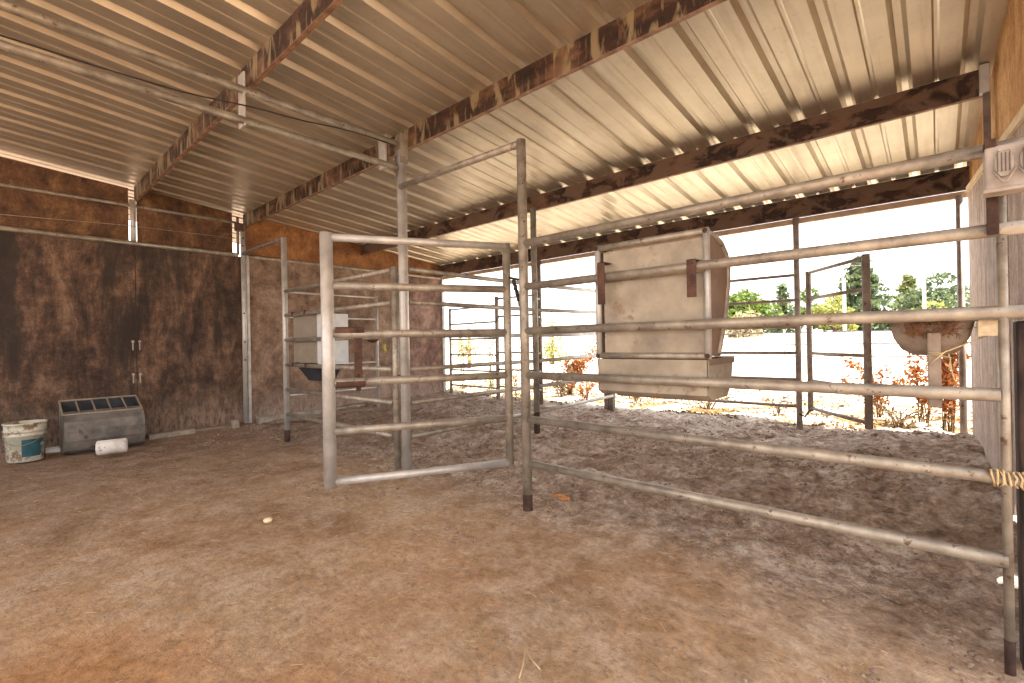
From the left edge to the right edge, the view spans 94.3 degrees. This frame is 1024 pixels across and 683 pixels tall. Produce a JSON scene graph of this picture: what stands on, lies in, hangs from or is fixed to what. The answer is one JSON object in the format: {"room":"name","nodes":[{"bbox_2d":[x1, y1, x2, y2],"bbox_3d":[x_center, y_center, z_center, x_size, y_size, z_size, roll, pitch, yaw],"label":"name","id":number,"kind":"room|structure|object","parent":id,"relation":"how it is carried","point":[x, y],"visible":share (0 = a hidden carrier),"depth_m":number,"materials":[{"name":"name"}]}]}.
{"room":"horse stable","nodes":[
{"label":"horse stable","id":0,"kind":"room"},
{"bbox_2d":[0,157,442,452],"bbox_3d":[-4.334,-0.440,5.595,0.090,3.400,8.950,-1,0,42],"label":"wall","id":1,"kind":"structure","parent":0,"point":[68,312],"depth_m":5.67,"materials":[{"name":"brown wood"}]},
{"bbox_2d":[0,214,234,238],"bbox_3d":[-5.440,-1.231,4.358,0.008,0.228,5.250,-1,0,42],"label":"wire","id":2,"kind":"object","parent":1,"relation":"attached to","point":[0,214],"visible":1,"depth_m":5.35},
{"bbox_2d":[0,183,235,223],"bbox_3d":[-5.484,-1.562,4.339,0.034,0.047,5.370,-1,0,42],"label":"wall rail","id":3,"kind":"object","parent":1,"relation":"attached to","point":[1,184],"visible":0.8,"depth_m":5.34,"materials":[{"name":"metal"}]},
{"bbox_2d":[129,199,135,240],"bbox_3d":[-4.419,-1.384,5.530,0.061,0.530,0.061,-1,0,42],"label":"wall post","id":4,"kind":"object","parent":1,"relation":"attached to","point":[132,203],"visible":0.96,"depth_m":5.51,"materials":[{"name":"grey metal"}]},
{"bbox_2d":[134,246,137,396],"bbox_3d":[-4.351,0.020,5.499,0.003,2.280,0.007,-1,0,42],"label":"trim","id":5,"kind":"structure","parent":1,"relation":"attached to","point":[134,246],"depth_m":5.50,"materials":[{"name":"brown wood"}]},
{"bbox_2d":[131,340,141,382],"bbox_3d":[-4.346,0.233,5.495,0.010,0.494,0.091,-1,0,42],"label":"trim","id":6,"kind":"structure","parent":1,"relation":"attached to","point":[132,341],"depth_m":5.48,"materials":[{"name":"grey metal"}]},
{"bbox_2d":[248,255,440,279],"bbox_3d":[-2.463,-1.160,7.620,0.044,0.049,3.360,-1,0,42],"label":"wall rail","id":7,"kind":"object","parent":1,"relation":"attached to","point":[250,256],"visible":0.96,"depth_m":7.12,"materials":[{"name":"grey metal"}]},
{"bbox_2d":[440,276,445,391],"bbox_3d":[-1.300,-0.057,8.922,0.070,2.330,0.055,-1,0,42],"label":"trim","id":8,"kind":"structure","parent":1,"relation":"attached to","point":[442,279],"depth_m":8.89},
{"bbox_2d":[443,191,967,279],"bbox_3d":[1.345,-1.246,6.577,7.212,0.056,0.045,-1,0,42],"label":"trim","id":9,"kind":"structure","parent":1,"relation":"attached to","point":[950,196],"depth_m":5.00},
{"bbox_2d":[0,0,1008,265],"bbox_3d":[-1.999,-1.824,4.084,9.050,0.866,8.650,-1,0,42],"label":"ceiling","id":10,"kind":"structure","parent":0,"point":[733,69],"depth_m":3.45,"materials":[{"name":"metal"}]},
{"bbox_2d":[134,0,343,201],"bbox_3d":[-0.927,-1.794,2.436,9.380,0.167,0.031,-1,0,42],"label":"beam","id":11,"kind":"structure","parent":10,"relation":"attached to","point":[310,14],"depth_m":3.09,"materials":[{"name":"metal"}]},
{"bbox_2d":[360,70,982,255],"bbox_3d":[0.217,-1.532,5.310,7.235,0.167,0.031,-1,0,42],"label":"beam","id":12,"kind":"structure","parent":10,"relation":"attached to","point":[961,88],"depth_m":3.79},
{"bbox_2d":[979,62,990,143],"bbox_3d":[2.861,-1.375,2.870,0.047,0.590,0.055,-1,0,42],"label":"hanger","id":13,"kind":"object","parent":12,"relation":"attached to","point":[984,69],"visible":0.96,"depth_m":2.86,"materials":[{"name":"grey metal"}]},
{"bbox_2d":[440,166,969,272],"bbox_3d":[1.313,-1.375,6.546,7.212,0.202,0.031,-1,0,42],"label":"beam","id":14,"kind":"structure","parent":10,"relation":"attached to","point":[957,179],"depth_m":5.12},
{"bbox_2d":[0,331,1023,682],"bbox_3d":[38.573,-0.201,57.399,179.305,1.462,164.226,-1,0,42],"label":"floor","id":15,"kind":"structure","parent":0,"point":[181,618],"depth_m":2.39,"materials":[{"name":"brown soil"}]},
{"bbox_2d":[1,419,47,462],"bbox_3d":[-4.718,0.966,4.604,0.316,0.370,0.316,-1,0,42],"label":"bucket","id":16,"kind":"object","parent":15,"relation":"on","point":[25,441],"visible":1,"depth_m":4.51,"materials":[{"name":"white plastic"}]},
{"bbox_2d":[45,446,60,452],"bbox_3d":[-4.750,1.132,4.871,0.130,0.070,0.160,-1,0,42],"label":"scrap","id":17,"kind":"object","parent":15,"relation":"on","point":[51,449],"visible":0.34,"depth_m":4.86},
{"bbox_2d":[58,395,144,454],"bbox_3d":[-4.384,0.874,5.083,0.450,0.522,0.654,-1,0,42],"label":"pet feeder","id":18,"kind":"object","parent":15,"relation":"on","point":[85,422],"visible":0.95,"depth_m":4.99,"materials":[{"name":"grey metal"}]},
{"bbox_2d":[95,438,127,454],"bbox_3d":[-3.983,1.045,4.725,0.234,0.145,0.140,-1,0,-30],"label":"block","id":19,"kind":"object","parent":15,"relation":"on","point":[102,447],"visible":1,"depth_m":4.68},
{"bbox_2d":[147,428,194,439],"bbox_3d":[-4.060,1.113,5.662,0.120,0.085,0.460,-1,0,40],"label":"chunk","id":20,"kind":"object","parent":15,"relation":"on","point":[151,436],"visible":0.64,"depth_m":5.61,"materials":[{"name":"wood"}]},
{"bbox_2d":[195,424,231,430],"bbox_3d":[-3.758,1.110,6.022,0.070,0.060,0.520,-1,0,44],"label":"plank","id":21,"kind":"object","parent":15,"relation":"on","point":[230,425],"visible":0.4,"depth_m":5.98,"materials":[{"name":"brown wood"}]},
{"bbox_2d":[231,419,238,427],"bbox_3d":[-3.592,1.082,6.155,0.080,0.130,0.080,-1,0,42],"label":"lump","id":22,"kind":"object","parent":15,"relation":"on","point":[235,423],"visible":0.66,"depth_m":6.12,"materials":[{"name":"concrete"}]},
{"bbox_2d":[234,217,251,422],"bbox_3d":[-3.584,-0.243,6.336,0.109,2.820,0.150,-1,0,42],"label":"post","id":23,"kind":"object","parent":15,"relation":"on","point":[238,227],"visible":0.97,"depth_m":6.32,"materials":[{"name":"metal"}]},
{"bbox_2d":[263,517,271,522],"bbox_3d":[-1.483,1.086,2.884,0.051,0.030,0.052,-1,0,42],"label":"stone","id":24,"kind":"object","parent":15,"relation":"on","point":[268,519],"visible":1,"depth_m":2.87,"materials":[{"name":"beige stone"}]},
{"bbox_2d":[256,404,364,423],"bbox_3d":[-2.609,1.055,7.295,0.100,0.110,2.450,-1,0,42],"label":"strip","id":25,"kind":"object","parent":15,"relation":"on","point":[267,418],"visible":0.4,"depth_m":6.66,"materials":[{"name":"wood"}]},
{"bbox_2d":[241,236,400,468],"bbox_3d":[-2.258,-0.038,5.123,3.517,2.357,0.073,-1,0,42],"label":"fence","id":26,"kind":"object","parent":15,"relation":"on","point":[393,270],"visible":0.78,"depth_m":4.51,"materials":[{"name":"grey metal"}]},
{"bbox_2d":[291,310,348,380],"bbox_3d":[-2.164,0.051,5.280,0.564,0.765,0.432,-1,0,42],"label":"bin","id":27,"kind":"object","parent":26,"relation":"hanging from","point":[305,353],"visible":0.58,"depth_m":5.17,"materials":[{"name":"beige plastic"}]},
{"bbox_2d":[275,406,376,423],"bbox_3d":[-2.510,1.063,7.106,0.060,0.050,2.000,-1,0,41],"label":"plank","id":28,"kind":"object","parent":15,"relation":"on","point":[292,419],"visible":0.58,"depth_m":6.77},
{"bbox_2d":[289,292,379,406],"bbox_3d":[-2.576,0.199,7.007,0.050,1.820,1.385,-1,0,42],"label":"panel","id":29,"kind":"object","parent":15,"relation":"on","point":[377,387],"visible":0.62,"depth_m":7.42,"materials":[{"name":"grey metal"}]},
{"bbox_2d":[367,339,386,352],"bbox_3d":[-2.095,0.041,7.397,0.240,0.281,0.412,-1,0,42],"label":"waterer","id":30,"kind":"object","parent":29,"relation":"attached to","point":[384,349],"visible":0.47,"depth_m":7.43,"materials":[{"name":"metal"}]},
{"bbox_2d":[367,339,378,342],"bbox_3d":[-2.154,-0.038,7.333,0.240,0.120,0.240,-1,0,42],"label":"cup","id":31,"kind":"object","parent":30,"relation":"on","point":[372,340],"depth_m":7.28,"materials":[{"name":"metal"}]},
{"bbox_2d":[394,133,411,469],"bbox_3d":[-0.903,-0.307,3.919,0.090,2.800,0.105,-1,0,42],"label":"support post","id":32,"kind":"object","parent":15,"relation":"on","point":[401,150],"visible":0.78,"depth_m":3.90,"materials":[{"name":"metal"}]},
{"bbox_2d":[0,0,397,170],"bbox_3d":[-2.769,-1.533,1.910,0.114,0.345,5.380,-1,0,42],"label":"metal pipes","id":33,"kind":"object","parent":32,"relation":"attached to","point":[6,6],"visible":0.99,"depth_m":2.77,"materials":[{"name":"grey metal"}]},
{"bbox_2d":[0,34,395,145],"bbox_3d":[-2.531,-1.495,2.080,0.022,0.144,4.751,-1,0,42],"label":"wire","id":34,"kind":"object","parent":33,"relation":"hanging from","point":[1,35],"visible":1,"depth_m":2.73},
{"bbox_2d":[408,267,534,438],"bbox_3d":[-0.319,0.085,4.554,0.040,1.435,1.610,-1,0,42],"label":"divider panel","id":35,"kind":"object","parent":32,"relation":"attached to","point":[410,269],"visible":0.76,"depth_m":4.33,"materials":[{"name":"grey metal"}]},
{"bbox_2d":[243,0,726,227],"bbox_3d":[-0.144,-1.695,3.307,9.380,0.167,0.031,-1,0,42],"label":"beam","id":36,"kind":"structure","parent":32,"relation":"on","point":[653,17],"depth_m":3.07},
{"bbox_2d":[455,338,467,388],"bbox_3d":[-1.037,0.418,9.783,0.265,1.165,0.377,-1,0,-2],"label":"weed","id":37,"kind":"object","parent":15,"relation":"on","point":[463,349],"visible":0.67,"depth_m":9.79,"materials":[{"name":"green plant"}]},
{"bbox_2d":[447,311,494,368],"bbox_3d":[-1.912,-0.018,19.989,2.062,2.516,1.794,-1,0,42],"label":"bushy tree","id":38,"kind":"object","parent":15,"relation":"on","point":[468,347],"visible":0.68,"depth_m":19.93,"materials":[{"name":"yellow plant"}]},
{"bbox_2d":[485,326,494,386],"bbox_3d":[-0.454,0.348,9.896,0.372,1.371,0.363,-1,0,42],"label":"weed","id":39,"kind":"object","parent":15,"relation":"on","point":[491,344],"visible":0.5,"depth_m":9.95,"materials":[{"name":"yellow plant"}]},
{"bbox_2d":[484,368,495,389],"bbox_3d":[-0.467,0.746,9.403,0.540,0.536,0.333,-1,0,22],"label":"weed","id":40,"kind":"object","parent":15,"relation":"on","point":[485,381],"visible":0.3,"depth_m":9.37,"materials":[{"name":"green plant"}]},
{"bbox_2d":[0,399,980,682],"bbox_3d":[-0.559,1.006,4.217,6.769,0.313,5.767,-1,0,42],"label":"litter","id":41,"kind":"object","parent":15,"relation":"on","point":[480,399],"visible":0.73,"depth_m":2.55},
{"bbox_2d":[512,365,519,394],"bbox_3d":[0.049,0.669,8.499,0.253,0.598,0.282,-1,0,-4],"label":"weed","id":42,"kind":"object","parent":15,"relation":"on","point":[514,377],"visible":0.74,"depth_m":8.46,"materials":[{"name":"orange plant"}]},
{"bbox_2d":[519,647,540,678],"bbox_3d":[0.064,1.063,1.568,0.063,0.026,0.124,-1,0,11],"label":"twig","id":43,"kind":"object","parent":15,"relation":"on","point":[525,647],"visible":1,"depth_m":1.58,"materials":[{"name":"wood"}]},
{"bbox_2d":[530,208,539,433],"bbox_3d":[0.254,-0.192,5.198,0.068,2.530,0.068,-1,0,42],"label":"support post","id":44,"kind":"object","parent":15,"relation":"on","point":[532,210],"visible":0.77,"depth_m":5.17,"materials":[{"name":"grey metal"}]},
{"bbox_2d":[538,286,613,412],"bbox_3d":[0.816,0.056,5.819,0.040,1.455,1.570,-1,0,42],"label":"divider panel","id":45,"kind":"object","parent":44,"relation":"attached to","point":[560,287],"visible":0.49,"depth_m":5.62,"materials":[{"name":"grey metal"}]},
{"bbox_2d":[537,260,542,404],"bbox_3d":[0.415,-0.092,7.330,0.093,2.330,0.113,-1,0,42],"label":"post","id":46,"kind":"object","parent":15,"relation":"on","point":[538,261],"visible":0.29,"depth_m":7.32,"materials":[{"name":"grey metal"}]},
{"bbox_2d":[494,294,532,398],"bbox_3d":[0.076,0.150,7.660,0.923,1.820,0.066,-1,0,42],"label":"panel","id":47,"kind":"object","parent":46,"relation":"attached to","point":[497,349],"visible":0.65,"depth_m":7.92,"materials":[{"name":"grey metal"}]},
{"bbox_2d":[448,308,495,393],"bbox_3d":[-0.709,0.176,8.439,0.049,1.600,1.297,-1,0,-45],"label":"gate","id":48,"kind":"object","parent":47,"relation":"attached to","point":[449,310],"visible":0.88,"depth_m":8.57,"materials":[{"name":"grey metal"}]},
{"bbox_2d":[542,307,567,364],"bbox_3d":[1.939,-0.178,21.961,1.705,2.866,1.737,-1,0,42],"label":"bushy tree","id":49,"kind":"object","parent":15,"relation":"on","point":[551,350],"visible":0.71,"depth_m":21.86,"materials":[{"name":"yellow plant"}]},
{"bbox_2d":[551,494,569,499],"bbox_3d":[0.338,1.065,3.254,0.076,0.018,0.149,-1,0,-35],"label":"chips","id":50,"kind":"object","parent":15,"relation":"on","point":[553,495],"visible":1,"depth_m":3.25,"materials":[{"name":"orange wood"}]},
{"bbox_2d":[548,366,581,396],"bbox_3d":[0.900,0.709,8.478,0.802,0.586,0.773,-1,0,42],"label":"weed","id":51,"kind":"object","parent":15,"relation":"on","point":[560,388],"visible":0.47,"depth_m":8.45,"materials":[{"name":"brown plant"}]},
{"bbox_2d":[559,346,597,393],"bbox_3d":[1.219,0.556,8.886,0.796,0.938,0.600,-1,0,19],"label":"weed","id":52,"kind":"object","parent":15,"relation":"on","point":[575,362],"visible":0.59,"depth_m":8.89,"materials":[{"name":"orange plant"}]},
{"bbox_2d":[567,381,597,399],"bbox_3d":[1.194,0.752,7.612,0.594,0.423,0.507,-1,0,-13],"label":"weed","id":53,"kind":"object","parent":15,"relation":"on","point":[582,394],"visible":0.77,"depth_m":7.65,"materials":[{"name":"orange plant"}]},
{"bbox_2d":[587,336,602,359],"bbox_3d":[4.454,0.120,24.254,1.154,2.012,1.464,-1,0,21],"label":"bushy tree","id":54,"kind":"object","parent":15,"relation":"on","point":[591,336],"visible":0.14,"depth_m":24.04,"materials":[{"name":"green plant"}]},
{"bbox_2d":[186,394,1006,682],"bbox_3d":[0.133,1.008,5.105,6.978,0.315,4.572,-1,0,42],"label":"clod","id":55,"kind":"object","parent":15,"relation":"on","point":[951,646],"visible":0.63,"depth_m":3.01,"materials":[{"name":"brown soil"}]},
{"bbox_2d":[604,250,614,411],"bbox_3d":[1.323,-0.095,6.514,0.141,2.300,0.065,-1,0,42],"label":"post","id":56,"kind":"object","parent":15,"relation":"on","point":[609,404],"visible":0.09,"depth_m":6.47,"materials":[{"name":"metal"}]},
{"bbox_2d":[625,396,641,403],"bbox_3d":[1.897,0.779,7.214,0.390,0.404,0.394,-1,0,17],"label":"weed","id":57,"kind":"object","parent":15,"relation":"on","point":[638,398],"visible":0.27,"depth_m":7.17,"materials":[{"name":"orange plant"}]},
{"bbox_2d":[448,379,971,433],"bbox_3d":[2.925,0.950,9.074,10.235,0.220,5.552,-1,0,42],"label":"leaf litter","id":58,"kind":"object","parent":15,"relation":"on","point":[815,424],"visible":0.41,"depth_m":6.59,"materials":[{"name":"brown plant"}]},
{"bbox_2d":[398,136,1023,676],"bbox_3d":[0.478,-0.082,2.660,3.680,2.474,0.061,-1,0,42],"label":"fence","id":59,"kind":"object","parent":15,"relation":"on","point":[1003,311],"visible":0.94,"depth_m":1.97,"materials":[{"name":"grey metal"}]},
{"bbox_2d":[319,231,513,488],"bbox_3d":[-0.550,0.097,2.925,1.158,1.465,0.084,-1,0,-20],"label":"gate","id":60,"kind":"object","parent":59,"relation":"attached to","point":[326,239],"visible":1,"depth_m":2.84,"materials":[{"name":"metal"}]},
{"bbox_2d":[509,277,519,305],"bbox_3d":[0.021,-0.323,3.050,0.110,0.202,0.031,-1,0,42],"label":"chain","id":61,"kind":"object","parent":59,"relation":"hanging from","point":[514,279],"visible":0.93,"depth_m":3.04,"materials":[{"name":"black metal"}]},
{"bbox_2d":[594,227,734,399],"bbox_3d":[0.817,-0.130,2.608,0.642,0.841,0.440,-1,0,42],"label":"pet feeder","id":62,"kind":"object","parent":59,"relation":"hanging from","point":[692,294],"visible":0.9,"depth_m":2.46,"materials":[{"name":"metal"}]},
{"bbox_2d":[886,320,977,407],"bbox_3d":[1.615,0.081,1.830,0.269,0.322,0.226,-1,0,42],"label":"bowl","id":63,"kind":"object","parent":59,"relation":"hanging from","point":[938,343],"visible":0.7,"depth_m":1.75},
{"bbox_2d":[887,321,975,338],"bbox_3d":[1.606,-0.053,1.829,0.267,0.102,0.238,-1,0,42],"label":"pile","id":64,"kind":"object","parent":63,"relation":"in","point":[909,330],"visible":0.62,"depth_m":1.75,"materials":[{"name":"brown plant"}]},
{"bbox_2d":[928,336,985,381],"bbox_3d":[1.610,0.061,1.706,0.177,0.163,0.037,-1,0,14],"label":"twine","id":65,"kind":"object","parent":63,"relation":"attached to","point":[942,353],"visible":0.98,"depth_m":1.70,"materials":[{"name":"beige fabric"}]},
{"bbox_2d":[976,320,997,335],"bbox_3d":[1.696,-0.047,1.689,0.060,0.055,0.060,-1,0,42],"label":"wood block","id":66,"kind":"object","parent":63,"relation":"attached to","point":[989,327],"visible":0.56,"depth_m":1.67,"materials":[{"name":"beige wood"}]},
{"bbox_2d":[986,145,998,235],"bbox_3d":[1.614,-0.508,1.595,0.030,0.300,0.009,-1,0,42],"label":"plate","id":67,"kind":"object","parent":59,"relation":"attached to","point":[992,203],"visible":0.57,"depth_m":1.59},
{"bbox_2d":[981,138,1023,198],"bbox_3d":[1.640,-0.571,1.494,0.229,0.175,0.097,-1,0,42],"label":"junction box","id":68,"kind":"object","parent":67,"relation":"attached to","point":[1003,165],"visible":1,"depth_m":1.52,"materials":[{"name":"metal"}]},
{"bbox_2d":[992,147,1016,181],"bbox_3d":[1.568,-0.561,1.512,0.057,0.108,0.027,-1,0,42],"label":"outlet","id":69,"kind":"object","parent":68,"relation":"attached to","point":[1004,159],"depth_m":1.51,"materials":[{"name":"beige plastic"}]},
{"bbox_2d":[1018,144,1023,172],"bbox_3d":[1.610,-0.562,1.474,0.057,0.108,0.027,-1,0,42],"label":"outlet","id":70,"kind":"object","parent":68,"relation":"attached to","point":[1020,146],"depth_m":1.49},
{"bbox_2d":[989,468,1023,490],"bbox_3d":[1.716,0.463,1.559,0.212,0.068,0.067,-1,0,42],"label":"rope","id":71,"kind":"object","parent":59,"relation":"attached to","point":[995,483],"visible":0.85,"depth_m":1.59,"materials":[{"name":"fabric"}]},
{"bbox_2d":[689,392,735,408],"bbox_3d":[2.683,0.814,6.629,0.806,0.314,0.397,-1,0,32],"label":"weed","id":72,"kind":"object","parent":15,"relation":"on","point":[732,396],"visible":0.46,"depth_m":6.55,"materials":[{"name":"green plant"}]},
{"bbox_2d":[512,329,966,366],"bbox_3d":[7.826,0.301,18.444,19.288,1.400,0.068,-1,0,33],"label":"rail fence","id":73,"kind":"object","parent":15,"relation":"on","point":[784,344],"visible":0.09,"depth_m":17.12,"materials":[{"name":"white metal"}]},
{"bbox_2d":[725,310,763,338],"bbox_3d":[14.395,-0.374,28.887,2.873,3.226,2.910,-1,0,42],"label":"bushy tree","id":74,"kind":"object","parent":15,"relation":"on","point":[737,313],"visible":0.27,"depth_m":28.57,"materials":[{"name":"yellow plant"}]},
{"bbox_2d":[725,287,783,332],"bbox_3d":[15.916,-1.395,32.471,4.898,4.638,3.551,-1,0,-17],"label":"bushy tree","id":75,"kind":"object","parent":15,"relation":"on","point":[766,309],"visible":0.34,"depth_m":31.46,"materials":[{"name":"green plant"}]},
{"bbox_2d":[758,390,795,415],"bbox_3d":[3.295,0.801,5.886,0.538,0.401,0.388,-1,0,42],"label":"weed","id":76,"kind":"object","parent":15,"relation":"on","point":[778,409],"visible":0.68,"depth_m":5.87,"materials":[{"name":"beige plant"}]},
{"bbox_2d":[766,282,803,332],"bbox_3d":[20.584,-1.544,36.004,3.559,5.837,3.607,-1,0,42],"label":"conifer tree","id":77,"kind":"object","parent":15,"relation":"on","point":[786,306],"visible":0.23,"depth_m":35.77,"materials":[{"name":"green plant"}]},
{"bbox_2d":[792,217,802,429],"bbox_3d":[3.019,-0.169,5.014,0.058,2.280,0.058,-1,0,42],"label":"post","id":78,"kind":"object","parent":15,"relation":"on","point":[796,263],"visible":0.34,"depth_m":4.99,"materials":[{"name":"metal"}]},
{"bbox_2d":[617,274,795,407],"bbox_3d":[2.215,0.007,5.739,2.130,1.423,0.033,-1,0,42],"label":"panel","id":79,"kind":"object","parent":78,"relation":"attached to","point":[785,275],"visible":0.39,"depth_m":5.27,"materials":[{"name":"grey metal"}]},
{"bbox_2d":[799,254,872,428],"bbox_3d":[3.018,0.030,4.471,0.093,1.519,1.064,-1,0,3],"label":"gate","id":80,"kind":"object","parent":78,"relation":"attached to","point":[865,258],"visible":0.93,"depth_m":4.07,"materials":[{"name":"grey metal"}]},
{"bbox_2d":[788,287,828,329],"bbox_3d":[24.796,-1.921,39.540,2.766,5.373,4.499,-1,0,-14],"label":"bushy tree","id":81,"kind":"object","parent":15,"relation":"on","point":[803,298],"visible":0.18,"depth_m":39.31,"materials":[{"name":"green plant"}]},
{"bbox_2d":[812,291,858,330],"bbox_3d":[23.121,-1.441,34.073,2.839,4.461,2.882,-1,0,42],"label":"bushy tree","id":82,"kind":"object","parent":15,"relation":"on","point":[825,307],"visible":0.46,"depth_m":33.86,"materials":[{"name":"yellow plant"}]},
{"bbox_2d":[826,279,846,333],"bbox_3d":[17.959,-1.279,26.190,0.960,4.300,0.178,-1,0,42],"label":"utility pole","id":83,"kind":"object","parent":15,"relation":"on","point":[843,281],"visible":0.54,"depth_m":25.92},
{"bbox_2d":[817,255,897,331],"bbox_3d":[27.695,-2.622,38.438,8.147,8.668,8.475,-1,0,20],"label":"conifer tree","id":84,"kind":"object","parent":15,"relation":"on","point":[853,277],"visible":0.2,"depth_m":37.29,"materials":[{"name":"green plant"}]},
{"bbox_2d":[839,352,924,417],"bbox_3d":[4.493,0.531,5.785,0.939,0.819,0.446,-1,0,42],"label":"weed","id":85,"kind":"object","parent":15,"relation":"on","point":[850,361],"visible":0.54,"depth_m":5.82,"materials":[{"name":"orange plant"}]},
{"bbox_2d":[891,274,917,309],"bbox_3d":[35.411,-2.477,42.457,5.429,7.198,5.321,-1,0,42],"label":"conifer tree","id":86,"kind":"object","parent":15,"relation":"on","point":[908,282],"visible":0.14,"depth_m":41.96,"materials":[{"name":"green plant"}]},
{"bbox_2d":[873,400,948,428],"bbox_3d":[4.078,0.767,4.921,0.440,0.330,0.606,-1,0,-5],"label":"weed","id":87,"kind":"object","parent":15,"relation":"on","point":[900,422],"visible":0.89,"depth_m":4.91,"materials":[{"name":"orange plant"}]},
{"bbox_2d":[908,264,926,308],"bbox_3d":[24.116,-1.891,28.181,0.840,5.300,0.178,-1,0,42],"label":"utility pole","id":88,"kind":"object","parent":15,"relation":"on","point":[923,266],"visible":0.54,"depth_m":27.94,"materials":[{"name":"white"}]},
{"bbox_2d":[906,301,946,309],"bbox_3d":[27.650,-1.009,31.339,2.931,3.420,2.853,-1,0,42],"label":"bushy tree","id":89,"kind":"object","parent":15,"relation":"on","point":[940,304],"visible":0.05,"depth_m":31.31,"materials":[{"name":"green plant"}]},
{"bbox_2d":[899,350,955,423],"bbox_3d":[4.605,0.435,5.207,0.534,0.952,0.422,-1,0,42],"label":"weed","id":90,"kind":"object","parent":15,"relation":"on","point":[912,368],"visible":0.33,"depth_m":5.22,"materials":[{"name":"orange plant"}]},
{"bbox_2d":[897,271,969,309],"bbox_3d":[34.119,-2.492,37.634,5.654,6.162,4.825,-1,0,-1],"label":"bushy tree","id":91,"kind":"object","parent":15,"relation":"on","point":[950,296],"visible":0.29,"depth_m":37.01,"materials":[{"name":"green plant"}]},
{"bbox_2d":[919,336,970,431],"bbox_3d":[4.408,0.356,4.812,0.437,1.138,0.357,-1,0,42],"label":"weed","id":92,"kind":"object","parent":15,"relation":"on","point":[947,378],"visible":0.41,"depth_m":4.75,"materials":[{"name":"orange plant"}]},
{"bbox_2d":[955,195,967,432],"bbox_3d":[3.976,-0.169,4.196,0.052,2.240,0.052,-1,0,42],"label":"post","id":93,"kind":"object","parent":15,"relation":"on","point":[960,265],"visible":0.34,"depth_m":4.18,"materials":[{"name":"metal"}]},
{"bbox_2d":[1013,321,1023,670],"bbox_3d":[1.809,0.543,1.600,0.142,1.230,0.095,-1,0,42],"label":"timber post","id":94,"kind":"object","parent":15,"relation":"on","point":[1018,326],"visible":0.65,"depth_m":1.61,"materials":[{"name":"brown wood"}]},
{"bbox_2d":[968,0,1023,513],"bbox_3d":[2.757,-0.404,2.652,0.036,2.953,3.842,-1,0,40],"label":"wall","id":95,"kind":"structure","parent":0,"point":[982,252],"depth_m":2.85,"materials":[{"name":"brown wood"}]},
{"bbox_2d":[966,104,1023,191],"bbox_3d":[2.732,-1.079,2.679,0.016,0.455,3.667,-1,0,40],"label":"trim","id":96,"kind":"structure","parent":95,"relation":"attached to","point":[1018,119],"depth_m":2.28,"materials":[{"name":"beige wood"}]},
{"bbox_3d":[-6.227,0.102,3.425,0.025,2.380,3.180,-1,0,42],"label":"wall","id":97,"kind":"structure","parent":0,"visible":0},
{"bbox_2d":[0,225,237,256],"bbox_3d":[-5.434,-1.119,4.302,0.052,0.057,5.370,-1,0,42],"label":"wall rail","id":98,"kind":"object","parent":97,"relation":"attached to","point":[2,228],"visible":1,"depth_m":5.31,"materials":[{"name":"grey metal"}]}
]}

